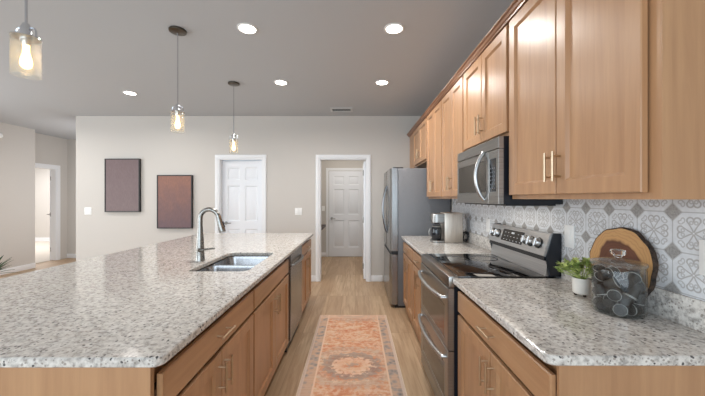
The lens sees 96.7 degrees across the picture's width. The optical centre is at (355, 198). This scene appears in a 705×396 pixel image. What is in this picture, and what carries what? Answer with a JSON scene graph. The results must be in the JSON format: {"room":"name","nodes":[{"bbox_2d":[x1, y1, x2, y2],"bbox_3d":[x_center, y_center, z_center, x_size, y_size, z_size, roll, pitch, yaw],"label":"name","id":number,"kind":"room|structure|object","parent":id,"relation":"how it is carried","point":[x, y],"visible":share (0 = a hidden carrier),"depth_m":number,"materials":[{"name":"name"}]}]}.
{"room":"kitchen","nodes":[
{"label":"kitchen","id":0,"kind":"room"},
{"bbox_2d":[0,122,34,268],"bbox_3d":[-6.555,0.004,1.610,0.390,2.743,9.220,0,0,0],"label":"wall","id":1,"kind":"structure","parent":0,"point":[17,143],"depth_m":5.88,"materials":[{"name":"beige paint"}]},
{"bbox_2d":[0,263,35,274],"bbox_3d":[-6.353,1.325,1.610,0.014,0.100,9.220,0,0,0],"label":"baseboard","id":2,"kind":"structure","parent":1,"relation":"attached to","point":[32,265],"depth_m":5.92,"materials":[{"name":"white paint"}]},
{"bbox_2d":[35,168,49,237],"bbox_3d":[-8.990,0.004,10.050,4.420,2.743,0.100,0,0,0],"label":"wall","id":3,"kind":"structure","parent":0,"point":[42,176],"depth_m":10.00,"materials":[{"name":"beige paint"}]},
{"bbox_2d":[35,238,49,240],"bbox_3d":[-8.940,1.304,9.992,4.320,0.118,0.015,0,0,0],"label":"baseboard","id":4,"kind":"structure","parent":3,"relation":"attached to","point":[36,239],"depth_m":9.98,"materials":[{"name":"white paint"}]},
{"bbox_2d":[35,133,66,258],"bbox_3d":[-6.720,0.004,6.730,0.120,2.743,1.020,0,0,0],"label":"wall","id":5,"kind":"structure","parent":0,"point":[51,150],"depth_m":7.08,"materials":[{"name":"beige paint"}]},
{"bbox_2d":[35,163,59,259],"bbox_3d":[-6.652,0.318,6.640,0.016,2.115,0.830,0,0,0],"label":"trim","id":6,"kind":"structure","parent":5,"relation":"attached to","point":[57,167],"depth_m":7.01,"materials":[{"name":"white paint"}]},
{"bbox_2d":[67,139,75,253],"bbox_3d":[-5.580,0.004,7.300,2.160,2.743,0.120,0,0,0],"label":"wall","id":7,"kind":"structure","parent":0,"point":[71,143],"depth_m":7.24,"materials":[{"name":"beige paint"}]},
{"bbox_2d":[67,254,75,257],"bbox_3d":[-5.650,1.325,7.233,2.020,0.100,0.014,0,0,0],"label":"baseboard","id":8,"kind":"structure","parent":7,"relation":"attached to","point":[68,255],"depth_m":7.23,"materials":[{"name":"white paint"}]},
{"bbox_2d":[0,241,434,395],"bbox_3d":[-4.850,1.394,3.600,12.500,0.062,13.200,0,0,0],"label":"floor","id":9,"kind":"structure","parent":0,"point":[342,289],"depth_m":3.78,"materials":[{"name":"brown wood"}]},
{"bbox_2d":[0,255,16,272],"bbox_3d":[-5.787,1.159,4.974,0.616,0.431,0.686,0,0,0],"label":"plant","id":10,"kind":"object","parent":9,"relation":"on","point":[1,265],"visible":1,"depth_m":5.15,"materials":[{"name":"green plant"}]},
{"bbox_2d":[0,291,252,395],"bbox_3d":[-1.134,0.933,1.363,1.172,0.884,0.889,0,0,0],"label":"base cabinet","id":11,"kind":"object","parent":9,"relation":"on","point":[218,361],"visible":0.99,"depth_m":1.08,"materials":[{"name":"brown wood"}]},
{"bbox_2d":[197,256,288,395],"bbox_3d":[-1.134,0.933,2.281,1.172,0.884,0.941,0,0,0],"label":"base cabinet","id":12,"kind":"object","parent":9,"relation":"on","point":[270,313],"visible":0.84,"depth_m":2.16,"materials":[{"name":"brown wood"}]},
{"bbox_2d":[284,245,303,351],"bbox_3d":[-0.845,0.934,3.063,0.650,0.882,0.610,0,0,0],"label":"dishwasher","id":13,"kind":"object","parent":9,"relation":"on","point":[295,259],"visible":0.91,"depth_m":2.95,"materials":[{"name":"silver metal"}]},
{"bbox_2d":[302,239,310,312],"bbox_3d":[-1.134,0.933,3.762,1.172,0.884,0.776,0,0,0],"label":"base cabinet","id":14,"kind":"object","parent":9,"relation":"on","point":[306,262],"visible":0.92,"depth_m":3.74,"materials":[{"name":"brown wood"}]},
{"bbox_2d":[0,233,312,367],"bbox_3d":[-1.306,0.476,2.547,1.488,0.030,3.285,0,0,0],"label":"countertop","id":15,"kind":"structure","parent":14,"relation":"on","point":[139,307],"depth_m":1.43,"materials":[{"name":"stone"}]},
{"bbox_2d":[195,207,225,261],"bbox_3d":[-1.074,0.263,2.311,0.222,0.397,0.091,0,0,0],"label":"kitchen faucet","id":16,"kind":"object","parent":15,"relation":"on","point":[200,251],"visible":1,"depth_m":2.31,"materials":[{"name":"silver metal"}]},
{"bbox_2d":[198,256,268,270],"bbox_3d":[-0.882,0.589,2.330,0.397,0.192,0.702,0,0,0],"label":"sink","id":17,"kind":"object","parent":15,"relation":"in","point":[233,263],"visible":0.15,"depth_m":2.55,"materials":[{"name":"metal"}]},
{"bbox_2d":[296,315,406,395],"bbox_3d":[-0.028,1.371,2.464,0.775,0.008,2.448,0,0,0],"label":"runner rug","id":18,"kind":"object","parent":9,"relation":"on","point":[349,355],"visible":1,"depth_m":2.63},
{"bbox_2d":[403,242,416,331],"bbox_3d":[0.878,0.933,3.534,0.660,0.884,0.651,0,0,0],"label":"base cabinet","id":19,"kind":"object","parent":9,"relation":"on","point":[408,262],"visible":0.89,"depth_m":3.48,"materials":[{"name":"brown wood"}]},
{"bbox_2d":[401,236,490,254],"bbox_3d":[0.881,0.476,3.231,0.639,0.030,1.278,0,0,0],"label":"countertop","id":20,"kind":"structure","parent":19,"relation":"on","point":[421,244],"depth_m":2.95,"materials":[{"name":"stone"}]},
{"bbox_2d":[430,212,468,242],"bbox_3d":[0.993,0.304,3.335,0.386,0.312,0.170,0,0,0],"label":"coffee maker","id":21,"kind":"object","parent":20,"relation":"on","point":[451,223],"visible":1,"depth_m":3.25,"materials":[{"name":"metal"}]},
{"bbox_2d":[428,225,441,239],"bbox_3d":[0.854,0.361,3.329,0.127,0.151,0.108,0,0,-35],"label":"coffee carafe","id":22,"kind":"object","parent":21,"relation":"on","point":[436,230],"visible":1,"depth_m":3.29,"materials":[{"name":"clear glass"}]},
{"bbox_2d":[463,230,490,250],"bbox_3d":[1.195,0.407,3.231,0.012,0.108,1.278,0,0,0],"label":"granite upstand","id":23,"kind":"object","parent":20,"relation":"on","point":[482,241],"visible":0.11,"depth_m":3.03,"materials":[{"name":"grey stone"}]},
{"bbox_2d":[382,167,449,307],"bbox_3d":[0.780,0.491,4.380,0.819,1.768,0.910,0,0,0],"label":"refrigerator","id":24,"kind":"object","parent":9,"relation":"on","point":[407,208],"visible":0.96,"depth_m":3.92,"materials":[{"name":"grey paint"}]},
{"bbox_2d":[413,250,421,343],"bbox_3d":[0.878,0.933,2.901,0.660,0.884,0.608,0,0,0],"label":"base cabinet","id":25,"kind":"object","parent":9,"relation":"on","point":[416,256],"visible":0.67,"depth_m":3.02,"materials":[{"name":"brown wood"}]},
{"bbox_2d":[418,223,560,395],"bbox_3d":[0.834,0.789,2.204,0.723,1.172,0.768,0,0,0],"label":"electric range","id":26,"kind":"object","parent":9,"relation":"on","point":[516,252],"visible":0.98,"depth_m":2.02,"materials":[{"name":"silver metal"}]},
{"bbox_2d":[429,254,547,277],"bbox_3d":[0.863,0.462,2.204,0.525,0.016,0.756,0,0,0],"label":"cooktop","id":27,"kind":"object","parent":26,"relation":"in","point":[459,265],"depth_m":2.06,"materials":[{"name":"black glass"}]},
{"bbox_2d":[458,291,704,395],"bbox_3d":[0.878,0.933,1.365,0.660,0.884,0.881,0,0,0],"label":"base cabinet","id":28,"kind":"object","parent":9,"relation":"on","point":[492,361],"visible":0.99,"depth_m":1.07,"materials":[{"name":"brown wood"}]},
{"bbox_2d":[453,278,704,365],"bbox_3d":[0.881,0.476,1.363,0.639,0.030,0.897,0,0,0],"label":"countertop","id":29,"kind":"structure","parent":28,"relation":"on","point":[561,327],"depth_m":1.11,"materials":[{"name":"stone"}]},
{"bbox_2d":[555,257,594,296],"bbox_3d":[1.049,0.368,1.488,0.158,0.186,0.232,0,0,0],"label":"potted plant","id":30,"kind":"object","parent":29,"relation":"on","point":[581,285],"visible":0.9,"depth_m":1.47,"materials":[{"name":"green plant"}]},
{"bbox_2d":[589,248,647,316],"bbox_3d":[1.068,0.333,1.275,0.186,0.256,0.186,0,0,0],"label":"glass jar","id":31,"kind":"object","parent":29,"relation":"on","point":[617,253],"visible":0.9,"depth_m":1.27,"materials":[{"name":"clear glass"}]},
{"bbox_2d":[592,287,603,296],"bbox_3d":[1.026,0.395,1.317,0.056,0.056,0.046,0,0,-43],"label":"pod","id":32,"kind":"object","parent":31,"relation":"in","point":[594,288],"visible":0.34,"depth_m":1.31,"materials":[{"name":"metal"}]},
{"bbox_2d":[592,296,605,309],"bbox_3d":[1.009,0.431,1.293,0.046,0.046,0.046,0,0,27],"label":"pod","id":33,"kind":"object","parent":31,"relation":"in","point":[597,301],"visible":0.8,"depth_m":1.28,"materials":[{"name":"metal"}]},
{"bbox_2d":[592,264,605,272],"bbox_3d":[1.028,0.308,1.325,0.046,0.056,0.055,0,0,21],"label":"pod","id":34,"kind":"object","parent":31,"relation":"in","point":[597,267],"visible":0.55,"depth_m":1.32,"materials":[{"name":"metal"}]},
{"bbox_2d":[592,272,606,283],"bbox_3d":[1.009,0.331,1.300,0.046,0.057,0.058,0,0,2],"label":"pod","id":35,"kind":"object","parent":31,"relation":"in","point":[595,279],"visible":0.54,"depth_m":1.29,"materials":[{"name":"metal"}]},
{"bbox_2d":[595,284,607,294],"bbox_3d":[1.005,0.372,1.275,0.046,0.053,0.052,0,0,-42],"label":"pod","id":36,"kind":"object","parent":31,"relation":"in","point":[601,289],"visible":0.81,"depth_m":1.27,"materials":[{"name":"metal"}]},
{"bbox_2d":[597,267,614,279],"bbox_3d":[1.011,0.304,1.268,0.051,0.050,0.046,0,0,4],"label":"pod","id":37,"kind":"object","parent":31,"relation":"in","point":[606,273],"visible":0.92,"depth_m":1.25,"materials":[{"name":"metal"}]},
{"bbox_2d":[603,295,617,306],"bbox_3d":[1.014,0.409,1.253,0.046,0.046,0.046,0,0,-41],"label":"pod","id":38,"kind":"object","parent":31,"relation":"in","point":[607,302],"visible":0.77,"depth_m":1.24,"materials":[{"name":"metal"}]},
{"bbox_2d":[603,276,620,289],"bbox_3d":[1.015,0.335,1.242,0.056,0.056,0.046,0,0,44],"label":"pod","id":39,"kind":"object","parent":31,"relation":"in","point":[611,283],"visible":1,"depth_m":1.23,"materials":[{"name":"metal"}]},
{"bbox_2d":[607,288,621,300],"bbox_3d":[1.023,0.378,1.235,0.046,0.046,0.046,0,0,-42],"label":"pod","id":40,"kind":"object","parent":31,"relation":"in","point":[615,294],"visible":0.98,"depth_m":1.22,"materials":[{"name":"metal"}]},
{"bbox_2d":[608,267,620,277],"bbox_3d":[1.064,0.308,1.293,0.046,0.056,0.056,0,0,42],"label":"pod","id":41,"kind":"object","parent":31,"relation":"in","point":[615,270],"visible":0.51,"depth_m":1.28,"materials":[{"name":"plastic"}]},
{"bbox_2d":[613,304,627,315],"bbox_3d":[1.034,0.431,1.226,0.046,0.046,0.046,0,0,35],"label":"pod","id":42,"kind":"object","parent":31,"relation":"in","point":[618,309],"visible":1,"depth_m":1.21,"materials":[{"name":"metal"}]},
{"bbox_2d":[617,272,628,279],"bbox_3d":[1.088,0.321,1.264,0.046,0.056,0.056,0,0,-6],"label":"pod","id":43,"kind":"object","parent":31,"relation":"in","point":[624,275],"visible":0.27,"depth_m":1.26,"materials":[{"name":"plastic"}]},
{"bbox_2d":[618,279,629,292],"bbox_3d":[1.063,0.348,1.250,0.057,0.056,0.046,0,0,-1],"label":"pod","id":44,"kind":"object","parent":31,"relation":"in","point":[624,287],"visible":0.54,"depth_m":1.23,"materials":[{"name":"plastic"}]},
{"bbox_2d":[618,293,636,307],"bbox_3d":[1.054,0.396,1.214,0.056,0.056,0.046,0,0,-6],"label":"pod","id":45,"kind":"object","parent":31,"relation":"in","point":[626,300],"visible":0.97,"depth_m":1.20,"materials":[{"name":"plastic"}]},
{"bbox_2d":[623,286,641,299],"bbox_3d":[1.072,0.364,1.211,0.056,0.056,0.046,0,0,23],"label":"pod","id":46,"kind":"object","parent":31,"relation":"in","point":[634,292],"visible":0.77,"depth_m":1.20,"materials":[{"name":"plastic"}]},
{"bbox_2d":[624,272,641,286],"bbox_3d":[1.073,0.313,1.216,0.054,0.053,0.046,0,0,-22],"label":"pod","id":47,"kind":"object","parent":31,"relation":"in","point":[632,278],"visible":1,"depth_m":1.20,"materials":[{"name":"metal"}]},
{"bbox_2d":[627,304,643,315],"bbox_3d":[1.084,0.431,1.217,0.046,0.046,0.046,0,0,-12],"label":"pod","id":48,"kind":"object","parent":31,"relation":"in","point":[633,310],"visible":0.73,"depth_m":1.20,"materials":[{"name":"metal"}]},
{"bbox_2d":[633,303,645,314],"bbox_3d":[1.121,0.430,1.244,0.046,0.047,0.046,0,0,-38],"label":"pod","id":49,"kind":"object","parent":31,"relation":"in","point":[643,307],"visible":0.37,"depth_m":1.22,"materials":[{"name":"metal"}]},
{"bbox_2d":[634,292,645,305],"bbox_3d":[1.109,0.389,1.229,0.046,0.047,0.046,0,0,20],"label":"pod","id":50,"kind":"object","parent":31,"relation":"in","point":[641,299],"visible":0.6,"depth_m":1.21,"materials":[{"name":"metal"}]},
{"bbox_2d":[635,281,645,291],"bbox_3d":[1.117,0.345,1.237,0.046,0.046,0.044,0,0,28],"label":"pod","id":51,"kind":"object","parent":31,"relation":"in","point":[640,285],"visible":0.37,"depth_m":1.22,"materials":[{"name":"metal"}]},
{"bbox_2d":[590,227,658,297],"bbox_3d":[1.177,0.295,1.397,0.040,0.336,0.342,0,0,0],"label":"wooden board","id":52,"kind":"object","parent":29,"relation":"on","point":[637,248],"visible":0.6,"depth_m":1.34,"materials":[{"name":"brown wood"}]},
{"bbox_2d":[561,260,704,333],"bbox_3d":[1.195,0.407,1.363,0.012,0.108,0.897,0,0,0],"label":"granite upstand","id":53,"kind":"object","parent":29,"relation":"on","point":[684,310],"visible":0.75,"depth_m":1.16,"materials":[{"name":"grey stone"}]},
{"bbox_2d":[76,116,420,280],"bbox_3d":[-1.665,0.004,5.260,5.950,2.743,0.120,0,0,0],"label":"wall","id":54,"kind":"structure","parent":0,"point":[291,145],"depth_m":5.20,"materials":[{"name":"beige paint"}]},
{"bbox_2d":[84,208,91,214],"bbox_3d":[-4.435,0.209,5.195,0.118,0.118,0.010,0,0,0],"label":"light switch","id":55,"kind":"object","parent":54,"relation":"attached to","point":[87,211],"visible":1,"depth_m":5.19,"materials":[{"name":"white plastic"}]},
{"bbox_2d":[104,159,140,211],"bbox_3d":[-3.843,-0.217,5.177,0.572,0.879,0.044,0,0,0],"label":"framed picture","id":56,"kind":"object","parent":54,"relation":"attached to","point":[122,177],"visible":1,"depth_m":5.16,"materials":[{"name":"fabric"}]},
{"bbox_2d":[157,175,192,228],"bbox_3d":[-2.981,0.053,5.177,0.576,0.880,0.044,0,0,0],"label":"framed picture","id":57,"kind":"object","parent":54,"relation":"attached to","point":[174,192],"visible":1,"depth_m":5.16,"materials":[{"name":"orange fabric"}]},
{"bbox_2d":[215,155,266,232],"bbox_3d":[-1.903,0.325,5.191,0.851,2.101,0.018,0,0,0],"label":"trim","id":58,"kind":"structure","parent":54,"relation":"attached to","point":[217,157],"depth_m":5.18,"materials":[{"name":"white paint"}]},
{"bbox_2d":[222,161,261,232],"bbox_3d":[-1.903,0.364,5.267,0.687,2.005,0.096,0,0,0],"label":"door","id":59,"kind":"structure","parent":54,"relation":"in","point":[241,180],"depth_m":5.28,"materials":[{"name":"white paint"}]},
{"bbox_2d":[295,208,301,214],"bbox_3d":[-0.946,0.215,5.195,0.118,0.118,0.010,0,0,0],"label":"light switch","id":60,"kind":"object","parent":54,"relation":"attached to","point":[298,211],"visible":1,"depth_m":5.19,"materials":[{"name":"white plastic"}]},
{"bbox_2d":[311,275,315,281],"bbox_3d":[-1.068,1.325,5.193,0.814,0.100,0.014,0,0,0],"label":"baseboard","id":61,"kind":"structure","parent":54,"relation":"attached to","point":[313,277],"depth_m":5.19,"materials":[{"name":"white paint"}]},
{"bbox_2d":[316,155,370,281],"bbox_3d":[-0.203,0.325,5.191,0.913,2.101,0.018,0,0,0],"label":"trim","id":62,"kind":"structure","parent":54,"relation":"attached to","point":[318,157],"depth_m":5.18,"materials":[{"name":"white paint"}]},
{"bbox_2d":[363,161,365,278],"bbox_3d":[0.148,0.367,5.705,0.048,2.000,0.781,0,0,0],"label":"door","id":63,"kind":"structure","parent":54,"relation":"in","point":[364,162],"depth_m":5.33,"materials":[{"name":"white paint"}]},
{"bbox_2d":[371,275,382,281],"bbox_3d":[0.353,1.325,5.193,0.194,0.100,0.014,0,0,0],"label":"baseboard","id":64,"kind":"structure","parent":54,"relation":"attached to","point":[374,278],"depth_m":5.19,"materials":[{"name":"white paint"}]},
{"bbox_2d":[0,0,513,138],"bbox_3d":[-4.900,-1.408,3.600,12.600,0.080,13.200,0,0,0],"label":"ceiling","id":65,"kind":"structure","parent":0,"point":[329,54],"depth_m":3.02,"materials":[{"name":"paint"}]},
{"bbox_2d":[9,0,42,68],"bbox_3d":[-1.442,-0.952,1.372,0.132,0.830,0.132,0,0,0],"label":"pendant light","id":66,"kind":"object","parent":65,"relation":"hanging from","point":[25,34],"visible":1,"depth_m":1.36,"materials":[{"name":"metal"}]},
{"bbox_2d":[19,22,32,46],"bbox_3d":[-1.442,-0.719,1.372,0.040,0.097,0.040,0,0,0],"label":"socket","id":67,"kind":"object","parent":66,"relation":"attached to","point":[26,40],"depth_m":1.36,"materials":[{"name":"silver metal"}]},
{"bbox_2d":[123,91,137,94],"bbox_3d":[-2.920,-1.364,4.060,0.160,0.008,0.160,0,0,0],"label":"recessed light","id":68,"kind":"object","parent":65,"relation":"in","point":[125,92],"visible":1,"depth_m":4.06,"materials":[{"name":"white plastic"}]},
{"bbox_2d":[168,26,186,128],"bbox_3d":[-1.442,-0.952,2.541,0.132,0.830,0.132,0,0,0],"label":"pendant light","id":69,"kind":"object","parent":65,"relation":"hanging from","point":[176,30],"visible":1,"depth_m":2.53,"materials":[{"name":"metal"}]},
{"bbox_2d":[175,104,180,115],"bbox_3d":[-1.442,-0.719,2.541,0.040,0.097,0.040,0,0,0],"label":"socket","id":70,"kind":"object","parent":69,"relation":"attached to","point":[177,107],"depth_m":2.53,"materials":[{"name":"silver metal"}]},
{"bbox_2d":[228,81,239,150],"bbox_3d":[-1.442,-0.952,3.710,0.132,0.830,0.132,0,0,0],"label":"pendant light","id":71,"kind":"object","parent":65,"relation":"hanging from","point":[231,83],"visible":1,"depth_m":3.70,"materials":[{"name":"glass"}]},
{"bbox_2d":[237,23,257,33],"bbox_3d":[-0.869,-1.364,2.520,0.160,0.008,0.160,0,0,0],"label":"recessed light","id":72,"kind":"object","parent":65,"relation":"in","point":[247,28],"visible":1,"depth_m":2.51,"materials":[{"name":"white plastic"}]},
{"bbox_2d":[274,80,287,84],"bbox_3d":[-0.878,-1.364,3.690,0.160,0.008,0.160,0,0,0],"label":"recessed light","id":73,"kind":"object","parent":65,"relation":"in","point":[278,82],"visible":1,"depth_m":3.68,"materials":[{"name":"white plastic"}]},
{"bbox_2d":[330,108,352,111],"bbox_3d":[-0.215,-1.363,4.820,0.340,0.010,0.200,0,0,0],"label":"ceiling vent","id":74,"kind":"object","parent":65,"relation":"in","point":[331,109],"visible":1,"depth_m":4.80,"materials":[{"name":"white metal"}]},
{"bbox_2d":[375,80,388,84],"bbox_3d":[0.312,-1.364,3.690,0.160,0.008,0.160,0,0,0],"label":"recessed light","id":75,"kind":"object","parent":65,"relation":"in","point":[379,82],"visible":1,"depth_m":3.68,"materials":[{"name":"white plastic"}]},
{"bbox_2d":[384,23,403,33],"bbox_3d":[0.311,-1.364,2.520,0.160,0.008,0.160,0,0,0],"label":"recessed light","id":76,"kind":"object","parent":65,"relation":"in","point":[393,28],"visible":1,"depth_m":2.51,"materials":[{"name":"white plastic"}]},
{"bbox_2d":[321,160,365,251],"bbox_3d":[-0.175,0.004,7.470,1.590,2.743,0.100,0,0,0],"label":"wall","id":77,"kind":"structure","parent":0,"point":[325,164],"depth_m":7.42,"materials":[{"name":"beige paint"}]},
{"bbox_2d":[326,168,362,256],"bbox_3d":[-0.218,0.328,7.411,0.960,2.095,0.018,0,0,0],"label":"trim","id":78,"kind":"structure","parent":77,"relation":"attached to","point":[327,169],"depth_m":7.40,"materials":[{"name":"white paint"}]},
{"bbox_2d":[329,171,362,256],"bbox_3d":[-0.212,0.361,7.372,0.827,2.015,0.091,0,0,0],"label":"door","id":79,"kind":"structure","parent":77,"relation":"in","point":[345,187],"depth_m":7.39,"materials":[{"name":"white paint"}]},
{"bbox_2d":[450,199,452,211],"bbox_3d":[1.260,0.004,1.100,0.100,2.743,8.200,0,0,0],"label":"wall","id":80,"kind":"structure","parent":0,"point":[451,200],"depth_m":3.95,"materials":[{"name":"beige paint"}]},
{"bbox_2d":[410,117,426,167],"bbox_3d":[1.022,-0.745,4.529,0.374,0.550,1.334,0,0,0],"label":"upper cabinet","id":81,"kind":"object","parent":80,"relation":"attached to","point":[418,139],"visible":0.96,"depth_m":4.32,"materials":[{"name":"brown wood"}]},
{"bbox_2d":[427,100,443,198],"bbox_3d":[1.018,-0.508,3.526,0.366,1.023,0.664,0,0,0],"label":"upper cabinet","id":82,"kind":"object","parent":80,"relation":"attached to","point":[434,119],"visible":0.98,"depth_m":3.47,"materials":[{"name":"brown wood"}]},
{"bbox_2d":[442,76,465,198],"bbox_3d":[1.018,-0.508,2.871,0.366,1.023,0.638,0,0,0],"label":"upper cabinet","id":83,"kind":"object","parent":80,"relation":"attached to","point":[452,102],"visible":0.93,"depth_m":2.85,"materials":[{"name":"brown wood"}]},
{"bbox_2d":[463,25,508,149],"bbox_3d":[1.022,-0.694,2.175,0.374,0.653,0.747,0,0,0],"label":"upper cabinet","id":84,"kind":"object","parent":80,"relation":"attached to","point":[486,82],"visible":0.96,"depth_m":2.10,"materials":[{"name":"brown wood"}]},
{"bbox_2d":[457,136,562,205],"bbox_3d":[0.980,-0.160,2.179,0.438,0.405,0.733,0,0,0],"label":"microwave","id":85,"kind":"object","parent":84,"relation":"attached to","point":[482,169],"visible":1,"depth_m":1.95,"materials":[{"name":"silver metal"}]},
{"bbox_2d":[453,199,704,300],"bbox_3d":[1.206,0.225,2.390,0.007,0.500,2.980,0,0,0],"label":"tile backsplash","id":86,"kind":"structure","parent":80,"relation":"attached to","point":[674,228],"depth_m":1.37,"materials":[{"name":"white tile"}]},
{"bbox_2d":[486,218,489,231],"bbox_3d":[1.197,0.242,2.830,0.009,0.120,0.075,0,0,0],"label":"power outlet","id":87,"kind":"object","parent":86,"relation":"attached to","point":[487,220],"visible":0.92,"depth_m":2.83,"materials":[{"name":"white plastic"}]},
{"bbox_2d":[564,225,574,247],"bbox_3d":[1.197,0.212,1.755,0.009,0.125,0.078,0,0,0],"label":"power outlet","id":88,"kind":"object","parent":86,"relation":"attached to","point":[569,230],"visible":1,"depth_m":1.75,"materials":[{"name":"white plastic"}]},
{"bbox_2d":[566,230,570,242],"bbox_3d":[1.194,0.212,1.755,0.003,0.068,0.034,0,0,0],"label":"socket","id":89,"kind":"object","parent":88,"relation":"attached to","point":[568,232],"depth_m":1.75,"materials":[{"name":"white plastic"}]},
{"bbox_2d":[699,239,704,274],"bbox_3d":[1.197,0.203,1.032,0.009,0.122,0.118,0,0,0],"label":"power outlet","id":90,"kind":"object","parent":86,"relation":"attached to","point":[701,242],"visible":1,"depth_m":1.08,"materials":[{"name":"white plastic"}]},
{"bbox_2d":[509,0,704,199],"bbox_3d":[1.018,-0.508,1.358,0.366,1.023,0.878,0,0,0],"label":"upper cabinet","id":91,"kind":"object","parent":80,"relation":"attached to","point":[607,97],"visible":1,"depth_m":1.11,"materials":[{"name":"brown wood"}]},
{"bbox_2d":[407,0,527,136],"bbox_3d":[0.876,-1.042,3.049,0.053,0.044,4.298,0,0,0],"label":"crown molding","id":92,"kind":"structure","parent":91,"relation":"attached to","point":[515,6],"depth_m":2.21,"materials":[{"name":"brown wood"}]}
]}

